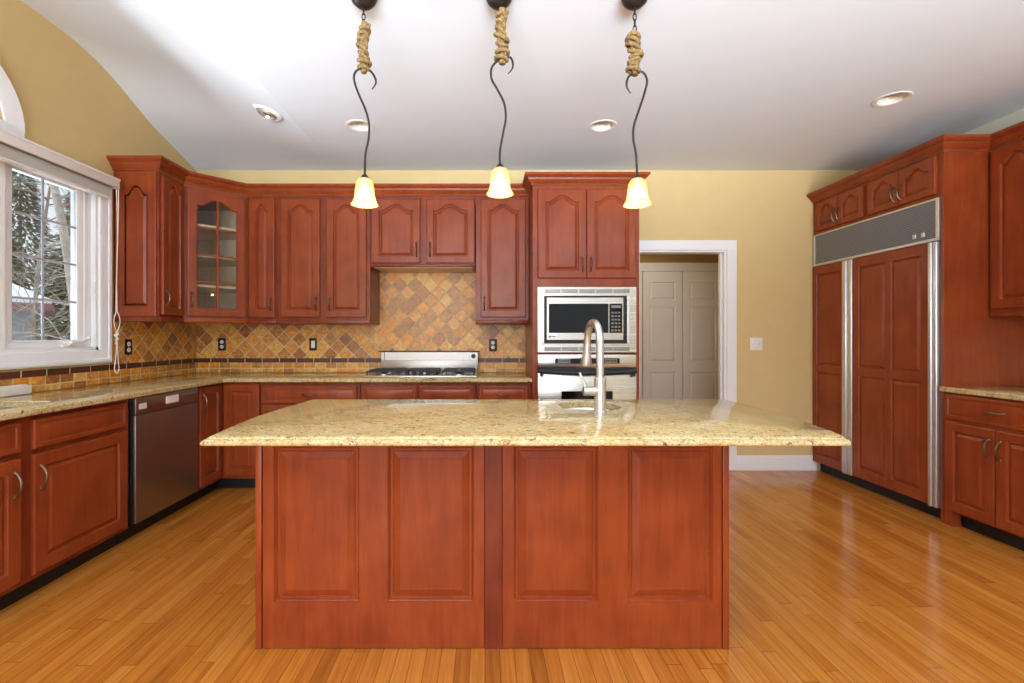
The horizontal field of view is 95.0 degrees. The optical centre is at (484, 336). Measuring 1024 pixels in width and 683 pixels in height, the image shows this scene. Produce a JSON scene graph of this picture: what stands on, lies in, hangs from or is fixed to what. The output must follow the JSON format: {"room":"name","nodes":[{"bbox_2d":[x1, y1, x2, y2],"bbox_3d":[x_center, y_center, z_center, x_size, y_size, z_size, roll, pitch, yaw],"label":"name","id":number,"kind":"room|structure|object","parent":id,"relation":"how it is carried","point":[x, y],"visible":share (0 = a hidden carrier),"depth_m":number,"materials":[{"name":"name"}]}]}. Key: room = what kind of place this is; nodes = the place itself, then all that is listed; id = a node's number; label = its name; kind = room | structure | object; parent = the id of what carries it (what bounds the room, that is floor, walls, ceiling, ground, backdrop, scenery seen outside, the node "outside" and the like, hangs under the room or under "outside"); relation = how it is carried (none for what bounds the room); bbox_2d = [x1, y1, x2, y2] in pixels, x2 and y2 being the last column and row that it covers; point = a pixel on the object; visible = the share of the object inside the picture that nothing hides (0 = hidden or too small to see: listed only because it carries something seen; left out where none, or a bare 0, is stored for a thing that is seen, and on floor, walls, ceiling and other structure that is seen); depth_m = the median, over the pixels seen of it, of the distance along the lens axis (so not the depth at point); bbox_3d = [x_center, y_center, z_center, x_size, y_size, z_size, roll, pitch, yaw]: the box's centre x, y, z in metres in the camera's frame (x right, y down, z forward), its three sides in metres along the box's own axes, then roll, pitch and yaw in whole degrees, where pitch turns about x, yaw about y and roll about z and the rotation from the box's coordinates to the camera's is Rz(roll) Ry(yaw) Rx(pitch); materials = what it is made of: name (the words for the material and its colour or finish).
{"room":"kitchen","nodes":[
{"label":"kitchen","id":0,"kind":"room"},
{"bbox_2d":[0,0,195,392],"bbox_3d":[-2.765,-0.356,0.580,0.150,3.193,7.560,0,0,0],"label":"wall","id":1,"kind":"structure","parent":0,"point":[72,107],"depth_m":3.03,"materials":[{"name":"yellow paint"}]},
{"bbox_2d":[0,66,24,137],"bbox_3d":[-2.735,-1.377,2.290,0.150,0.455,0.850,0,0,0],"label":"window","id":2,"kind":"structure","parent":1,"relation":"in","point":[12,114],"depth_m":2.63,"materials":[{"name":"white paint"}]},
{"bbox_2d":[0,161,111,369],"bbox_3d":[-2.749,-0.480,2.290,0.181,1.324,2.124,0,0,0],"label":"window","id":3,"kind":"structure","parent":1,"relation":"in","point":[90,342],"depth_m":3.14,"materials":[{"name":"white paint"}]},
{"bbox_2d":[0,128,120,373],"bbox_3d":[-2.614,-0.428,2.263,0.084,1.369,2.126,0,0,0],"label":"window blind","id":4,"kind":"object","parent":3,"relation":"attached to","point":[15,150],"visible":1,"depth_m":2.86,"materials":[{"name":"white fabric"}]},
{"bbox_2d":[0,318,195,391],"bbox_3d":[-2.683,0.093,2.938,0.011,0.467,2.816,0,0,0],"label":"tile backsplash","id":5,"kind":"structure","parent":1,"relation":"attached to","point":[159,349],"depth_m":3.58,"materials":[{"name":"orange tile"}]},
{"bbox_2d":[125,339,131,354],"bbox_3d":[-2.675,0.075,3.517,0.010,0.116,0.072,0,0,0],"label":"wall outlet","id":6,"kind":"object","parent":5,"relation":"attached to","point":[128,342],"visible":1,"depth_m":3.51,"materials":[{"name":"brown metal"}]},
{"bbox_2d":[114,171,183,321],"bbox_3d":[-2.496,-0.658,3.520,0.384,1.088,0.284,0,0,0],"label":"upper cabinet","id":7,"kind":"object","parent":1,"relation":"attached to","point":[150,267],"visible":0.99,"depth_m":3.39,"materials":[{"name":"brown wood"}]},
{"bbox_2d":[106,155,527,195],"bbox_3d":[-1.205,-1.246,3.880,3.137,0.086,0.599,0,0,-13],"label":"crown molding","id":8,"kind":"structure","parent":7,"relation":"attached to","point":[160,163],"depth_m":3.93,"materials":[{"name":"brown wood"}]},
{"bbox_2d":[183,183,247,323],"bbox_3d":[-2.348,-0.658,4.003,0.660,1.088,0.690,0,0,0],"label":"upper cabinet","id":9,"kind":"object","parent":1,"relation":"attached to","point":[215,221],"visible":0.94,"depth_m":3.94,"materials":[{"name":"brown wood"}]},
{"bbox_2d":[197,223,235,239],"bbox_3d":[-2.344,-0.904,3.999,0.628,0.018,0.657,0,0,0],"label":"shelf","id":10,"kind":"object","parent":9,"relation":"attached to","point":[202,234],"depth_m":4.09,"materials":[{"name":"brown wood"}]},
{"bbox_2d":[197,255,235,266],"bbox_3d":[-2.344,-0.659,3.999,0.628,0.018,0.657,0,0,0],"label":"shelf","id":11,"kind":"object","parent":9,"relation":"attached to","point":[202,261],"depth_m":4.09,"materials":[{"name":"brown wood"}]},
{"bbox_2d":[197,284,235,292],"bbox_3d":[-2.344,-0.414,3.999,0.628,0.018,0.657,0,0,0],"label":"shelf","id":12,"kind":"object","parent":9,"relation":"attached to","point":[200,288],"depth_m":3.99,"materials":[{"name":"brown wood"}]},
{"bbox_2d":[0,470,1023,682],"bbox_3d":[0.480,1.280,1.325,6.640,0.080,9.350,0,0,0],"label":"floor","id":13,"kind":"structure","parent":0,"point":[832,579],"depth_m":2.09,"materials":[{"name":"brown wood"}]},
{"bbox_2d":[0,399,127,610],"bbox_3d":[-2.372,0.800,2.160,0.606,0.879,1.260,0,0,0],"label":"base cabinet","id":14,"kind":"object","parent":13,"relation":"on","point":[64,473],"visible":1,"depth_m":2.32,"materials":[{"name":"brown wood"}]},
{"bbox_2d":[116,387,197,543],"bbox_3d":[-2.377,0.802,3.120,0.576,0.875,0.640,0,0,0],"label":"dishwasher","id":15,"kind":"object","parent":13,"relation":"on","point":[162,427],"visible":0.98,"depth_m":3.03,"materials":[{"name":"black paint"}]},
{"bbox_2d":[186,382,260,505],"bbox_3d":[-2.241,0.800,3.894,0.858,0.879,0.899,0,0,0],"label":"base cabinet","id":16,"kind":"object","parent":13,"relation":"on","point":[221,406],"visible":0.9,"depth_m":3.76,"materials":[{"name":"brown wood"}]},
{"bbox_2d":[261,382,360,414],"bbox_3d":[-1.408,0.800,4.032,0.800,0.879,0.623,0,0,0],"label":"base cabinet","id":17,"kind":"object","parent":13,"relation":"on","point":[274,395],"visible":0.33,"depth_m":3.76,"materials":[{"name":"brown wood"}]},
{"bbox_2d":[361,382,475,398],"bbox_3d":[-0.539,0.800,4.032,0.930,0.879,0.623,0,0,0],"label":"base cabinet","id":18,"kind":"object","parent":13,"relation":"on","point":[369,390],"visible":0.06,"depth_m":3.76,"materials":[{"name":"brown wood"}]},
{"bbox_2d":[255,446,728,648],"bbox_3d":[0.029,0.800,2.159,1.880,0.879,0.603,0,0,0],"label":"base cabinet","id":19,"kind":"object","parent":13,"relation":"on","point":[491,547],"visible":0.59,"depth_m":1.86,"materials":[{"name":"brown wood"}]},
{"bbox_2d":[200,399,851,445],"bbox_3d":[0.160,0.343,2.011,2.256,0.030,0.958,0,0,0],"label":"countertop","id":20,"kind":"structure","parent":19,"relation":"on","point":[315,422],"depth_m":1.72,"materials":[{"name":"beige stone"}]},
{"bbox_2d":[567,407,611,409],"bbox_3d":[0.500,0.446,2.245,0.328,0.169,0.338,0,0,0],"label":"island sink","id":21,"kind":"object","parent":20,"relation":"in","point":[575,408],"visible":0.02,"depth_m":2.39,"materials":[{"name":"silver metal"}]},
{"bbox_2d":[579,319,606,413],"bbox_3d":[0.457,0.123,2.119,0.124,0.409,0.262,0,0,-4],"label":"faucet","id":22,"kind":"object","parent":20,"relation":"on","point":[598,390],"visible":1,"depth_m":2.01,"materials":[{"name":"silver metal"}]},
{"bbox_2d":[476,382,531,398],"bbox_3d":[0.153,0.800,4.032,0.446,0.879,0.623,0,0,0],"label":"base cabinet","id":23,"kind":"object","parent":13,"relation":"on","point":[484,390],"visible":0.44,"depth_m":3.76,"materials":[{"name":"brown wood"}]},
{"bbox_2d":[0,372,531,420],"bbox_3d":[-1.151,0.344,2.938,3.053,0.032,2.816,0,0,0],"label":"countertop","id":24,"kind":"structure","parent":23,"relation":"on","point":[35,403],"depth_m":3.24,"materials":[{"name":"beige stone"}]},
{"bbox_2d":[0,384,31,396],"bbox_3d":[-2.652,0.300,2.410,0.049,0.056,0.620,0,0,0],"label":"plastic tray","id":25,"kind":"object","parent":24,"relation":"on","point":[11,390],"visible":1,"depth_m":2.63,"materials":[{"name":"white plastic"}]},
{"bbox_2d":[363,368,477,376],"bbox_3d":[-0.525,0.301,4.000,0.920,0.054,0.430,0,0,0],"label":"gas cooktop","id":26,"kind":"object","parent":24,"relation":"in","point":[379,372],"visible":1,"depth_m":3.90,"materials":[{"name":"silver metal"}]},
{"bbox_2d":[378,351,479,371],"bbox_3d":[-0.505,0.227,4.261,0.920,0.200,0.099,0,0,0],"label":"downdraft vent","id":27,"kind":"object","parent":24,"relation":"on","point":[389,359],"visible":0.84,"depth_m":4.24,"materials":[{"name":"silver metal"}]},
{"bbox_2d":[522,172,650,398],"bbox_3d":[0.801,-0.025,4.001,0.979,2.529,0.694,0,0,0],"label":"tall cabinet","id":28,"kind":"object","parent":13,"relation":"on","point":[580,236],"visible":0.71,"depth_m":3.70,"materials":[{"name":"brown wood"}]},
{"bbox_2d":[537,287,635,351],"bbox_3d":[0.805,-0.137,3.852,0.778,0.515,0.336,0,0,0],"label":"microwave","id":29,"kind":"object","parent":28,"relation":"in","point":[563,313],"visible":0.98,"depth_m":3.69,"materials":[{"name":"silver metal"}]},
{"bbox_2d":[537,354,636,398],"bbox_3d":[0.805,0.489,3.942,0.778,0.702,0.595,0,0,0],"label":"wall oven","id":30,"kind":"object","parent":28,"relation":"in","point":[558,377],"visible":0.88,"depth_m":3.69,"materials":[{"name":"silver metal"}]},
{"bbox_2d":[813,197,940,518],"bbox_3d":[3.317,0.151,3.741,0.597,2.178,1.203,0,0,0],"label":"refrigerator","id":31,"kind":"object","parent":13,"relation":"on","point":[877,280],"visible":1,"depth_m":3.58,"materials":[{"name":"brown wood"}]},
{"bbox_2d":[814,152,1023,522],"bbox_3d":[3.322,0.003,3.738,0.647,2.475,1.236,0,0,0],"label":"tall cabinet","id":32,"kind":"object","parent":13,"relation":"on","point":[978,349],"visible":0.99,"depth_m":3.12,"materials":[{"name":"brown wood"}]},
{"bbox_2d":[806,121,1023,203],"bbox_3d":[3.174,-1.279,3.416,0.370,0.086,1.881,0,0,0],"label":"crown molding","id":33,"kind":"structure","parent":32,"relation":"on","point":[1011,134],"depth_m":3.21,"materials":[{"name":"brown wood"}]},
{"bbox_2d":[944,392,1023,550],"bbox_3d":[3.317,0.800,2.786,0.646,0.879,0.652,0,0,0],"label":"base cabinet","id":34,"kind":"object","parent":13,"relation":"on","point":[984,436],"visible":1,"depth_m":2.85,"materials":[{"name":"brown wood"}]},
{"bbox_2d":[939,386,1023,400],"bbox_3d":[3.332,0.344,2.787,0.628,0.032,0.654,0,0,0],"label":"countertop","id":35,"kind":"structure","parent":34,"relation":"on","point":[1003,392],"depth_m":2.91,"materials":[{"name":"beige stone"}]},
{"bbox_2d":[21,0,1023,169],"bbox_3d":[0.480,-1.750,0.580,6.340,0.400,7.560,0,0,0],"label":"ceiling","id":36,"kind":"structure","parent":0,"point":[733,84],"depth_m":2.88,"materials":[{"name":"paint"}]},
{"bbox_2d":[252,104,282,121],"bbox_3d":[-1.544,-1.591,3.330,0.194,0.072,0.203,0,0,-6],"label":"recessed light","id":37,"kind":"object","parent":36,"relation":"in","point":[266,112],"visible":1,"depth_m":3.30,"materials":[{"name":"white plastic"}]},
{"bbox_2d":[345,119,373,132],"bbox_3d":[-0.918,-1.592,3.440,0.208,0.096,0.208,0,0,0],"label":"recessed light","id":38,"kind":"object","parent":36,"relation":"in","point":[355,125],"visible":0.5,"depth_m":3.49,"materials":[{"name":"white plastic"}]},
{"bbox_2d":[351,0,378,208],"bbox_3d":[-0.546,-1.073,2.120,0.129,0.952,0.124,0,0,0],"label":"pendant light","id":39,"kind":"object","parent":36,"relation":"hanging from","point":[364,197],"visible":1,"depth_m":2.11,"materials":[{"name":"white glass"}]},
{"bbox_2d":[486,0,513,197],"bbox_3d":[0.066,-1.097,2.120,0.129,0.904,0.124,0,0,0],"label":"pendant light","id":40,"kind":"object","parent":36,"relation":"hanging from","point":[500,183],"visible":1,"depth_m":2.10,"materials":[{"name":"white glass"}]},
{"bbox_2d":[588,119,616,132],"bbox_3d":[0.862,-1.592,3.440,0.208,0.096,0.208,0,0,0],"label":"recessed light","id":41,"kind":"object","parent":36,"relation":"in","point":[598,126],"visible":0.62,"depth_m":3.49,"materials":[{"name":"white plastic"}]},
{"bbox_2d":[621,0,651,208],"bbox_3d":[0.684,-1.073,2.120,0.134,0.952,0.124,0,0,0],"label":"pendant light","id":42,"kind":"object","parent":36,"relation":"hanging from","point":[637,195],"visible":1,"depth_m":2.10,"materials":[{"name":"white glass"}]},
{"bbox_2d":[871,91,913,106],"bbox_3d":[2.650,-1.592,3.050,0.208,0.096,0.208,0,0,0],"label":"recessed light","id":43,"kind":"object","parent":36,"relation":"in","point":[893,98],"visible":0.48,"depth_m":3.09,"materials":[{"name":"white plastic"}]},
{"bbox_2d":[196,170,874,469],"bbox_3d":[0.480,-0.165,4.415,6.340,2.810,0.110,0,0,0],"label":"wall","id":44,"kind":"structure","parent":0,"point":[769,214],"depth_m":4.36,"materials":[{"name":"yellow paint"}]},
{"bbox_2d":[248,196,289,324],"bbox_3d":[-1.900,-0.658,4.146,0.244,1.088,0.404,0,0,0],"label":"upper cabinet","id":45,"kind":"object","parent":44,"relation":"attached to","point":[262,210],"visible":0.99,"depth_m":3.98,"materials":[{"name":"brown wood"}]},
{"bbox_2d":[277,196,378,324],"bbox_3d":[-1.378,-0.658,4.146,0.796,1.088,0.404,0,0,0],"label":"upper cabinet","id":46,"kind":"object","parent":44,"relation":"attached to","point":[325,276],"visible":1,"depth_m":3.98,"materials":[{"name":"brown wood"}]},
{"bbox_2d":[196,273,524,371],"bbox_3d":[-1.152,-0.146,4.353,3.052,0.947,0.011,0,0,0],"label":"tile backsplash","id":47,"kind":"structure","parent":44,"relation":"attached to","point":[419,311],"depth_m":4.35,"materials":[{"name":"beige tile"}]},
{"bbox_2d":[218,338,225,350],"bbox_3d":[-2.440,0.068,4.345,0.072,0.116,0.010,0,0,0],"label":"wall outlet","id":48,"kind":"object","parent":47,"relation":"attached to","point":[221,341],"visible":1,"depth_m":4.34,"materials":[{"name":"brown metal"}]},
{"bbox_2d":[309,338,316,350],"bbox_3d":[-1.595,0.068,4.345,0.072,0.116,0.011,0,0,0],"label":"light switch","id":49,"kind":"object","parent":47,"relation":"attached to","point":[312,341],"visible":1,"depth_m":4.34,"materials":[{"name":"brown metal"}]},
{"bbox_2d":[489,339,496,350],"bbox_3d":[0.074,0.075,4.345,0.072,0.116,0.010,0,0,0],"label":"wall outlet","id":50,"kind":"object","parent":47,"relation":"attached to","point":[492,342],"visible":1,"depth_m":4.34,"materials":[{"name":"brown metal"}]},
{"bbox_2d":[370,196,475,272],"bbox_3d":[-0.532,-0.898,4.146,0.892,0.608,0.404,0,0,0],"label":"upper cabinet","id":51,"kind":"object","parent":44,"relation":"attached to","point":[409,234],"visible":1,"depth_m":3.98,"materials":[{"name":"brown wood"}]},
{"bbox_2d":[476,196,528,324],"bbox_3d":[0.148,-0.658,4.146,0.452,1.088,0.404,0,0,0],"label":"upper cabinet","id":52,"kind":"object","parent":44,"relation":"attached to","point":[502,224],"visible":1,"depth_m":3.98,"materials":[{"name":"brown wood"}]},
{"bbox_2d":[639,240,736,470],"bbox_3d":[1.834,0.171,4.407,1.004,2.138,0.130,0,0,0],"label":"trim","id":53,"kind":"structure","parent":44,"relation":"attached to","point":[726,250],"depth_m":4.34,"materials":[{"name":"white paint"}]},
{"bbox_2d":[750,338,761,349],"bbox_3d":[2.522,0.065,4.351,0.114,0.116,0.018,0,0,0],"label":"light switch","id":54,"kind":"object","parent":44,"relation":"attached to","point":[755,343],"visible":1,"depth_m":4.35,"materials":[{"name":"white plastic"}]},
{"bbox_2d":[737,455,816,470],"bbox_3d":[2.708,1.170,4.353,0.744,0.140,0.015,0,0,0],"label":"baseboard","id":55,"kind":"structure","parent":44,"relation":"attached to","point":[744,462],"depth_m":4.34,"materials":[{"name":"white paint"}]},
{"bbox_2d":[640,254,717,271],"bbox_3d":[2.150,-0.010,5.800,2.700,2.500,0.100,0,0,0],"label":"wall","id":56,"kind":"structure","parent":0,"point":[644,258],"depth_m":5.75,"materials":[{"name":"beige paint"}]},
{"bbox_2d":[640,271,717,398],"bbox_3d":[2.171,0.215,5.732,1.462,2.030,0.035,0,0,0],"label":"door","id":57,"kind":"structure","parent":56,"relation":"in","point":[679,309],"depth_m":5.72,"materials":[{"name":"paint"}]},
{"bbox_2d":[640,263,717,270],"bbox_3d":[2.170,0.165,5.740,1.660,2.150,0.020,0,0,0],"label":"trim","id":58,"kind":"structure","parent":56,"relation":"attached to","point":[643,266],"depth_m":5.73,"materials":[{"name":"paint"}]},
{"bbox_2d":[879,108,1023,177],"bbox_3d":[3.710,-0.165,0.580,0.120,2.810,7.560,0,0,0],"label":"wall","id":59,"kind":"structure","parent":0,"point":[1016,117],"depth_m":3.33,"materials":[{"name":"paint"}]},
{"bbox_2d":[989,139,1023,316],"bbox_3d":[3.475,-0.682,2.792,0.343,1.105,0.640,0,0,0],"label":"upper cabinet","id":60,"kind":"object","parent":59,"relation":"attached to","point":[1006,162],"visible":1,"depth_m":3.00,"materials":[{"name":"brown wood"}]},
{"label":"outside","id":61,"kind":"structure","parent":0,"visible":0},
{"bbox_3d":[-31.425,2.190,15.000,57.150,0.100,90.000,0,0,0],"label":"ground","id":62,"kind":"structure","parent":61,"visible":0},
{"bbox_2d":[12,218,40,338],"bbox_3d":[-22.588,-2.979,20.783,5.802,11.476,5.932,0,0,0],"label":"evergreen tree","id":63,"kind":"object","parent":62,"relation":"on","point":[18,267],"visible":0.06,"depth_m":21.59,"materials":[{"name":"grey plant"}]},
{"bbox_2d":[12,283,55,339],"bbox_3d":[-16.100,-0.110,12.200,7.200,4.500,5.400,0,0,-42],"label":"house","id":64,"kind":"structure","parent":62,"relation":"on","point":[49,311],"depth_m":12.52,"materials":[{"name":"grey"}]},
{"bbox_2d":[12,170,70,338],"bbox_3d":[-26.355,-3.869,26.620,6.808,13.531,6.925,0,0,0],"label":"evergreen tree","id":65,"kind":"object","parent":62,"relation":"on","point":[16,193],"visible":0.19,"depth_m":26.60,"materials":[{"name":"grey plant"}]},
{"bbox_2d":[12,172,70,339],"bbox_3d":[-8.363,-1.415,9.055,4.265,7.116,3.311,0,0,0],"label":"bare tree","id":66,"kind":"object","parent":62,"relation":"on","point":[33,319],"visible":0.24,"depth_m":8.98,"materials":[{"name":"grey plant"}]},
{"bbox_2d":[12,176,70,339],"bbox_3d":[-7.077,-1.355,8.259,3.091,7.023,3.124,0,0,0],"label":"birch tree","id":67,"kind":"object","parent":62,"relation":"on","point":[64,235],"visible":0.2,"depth_m":7.95,"materials":[{"name":"grey plant"}]},
{"bbox_2d":[33,190,70,339],"bbox_3d":[-17.154,-2.978,20.505,5.723,11.457,5.759,0,0,0],"label":"evergreen tree","id":68,"kind":"object","parent":62,"relation":"on","point":[54,289],"visible":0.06,"depth_m":19.34,"materials":[{"name":"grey plant"}]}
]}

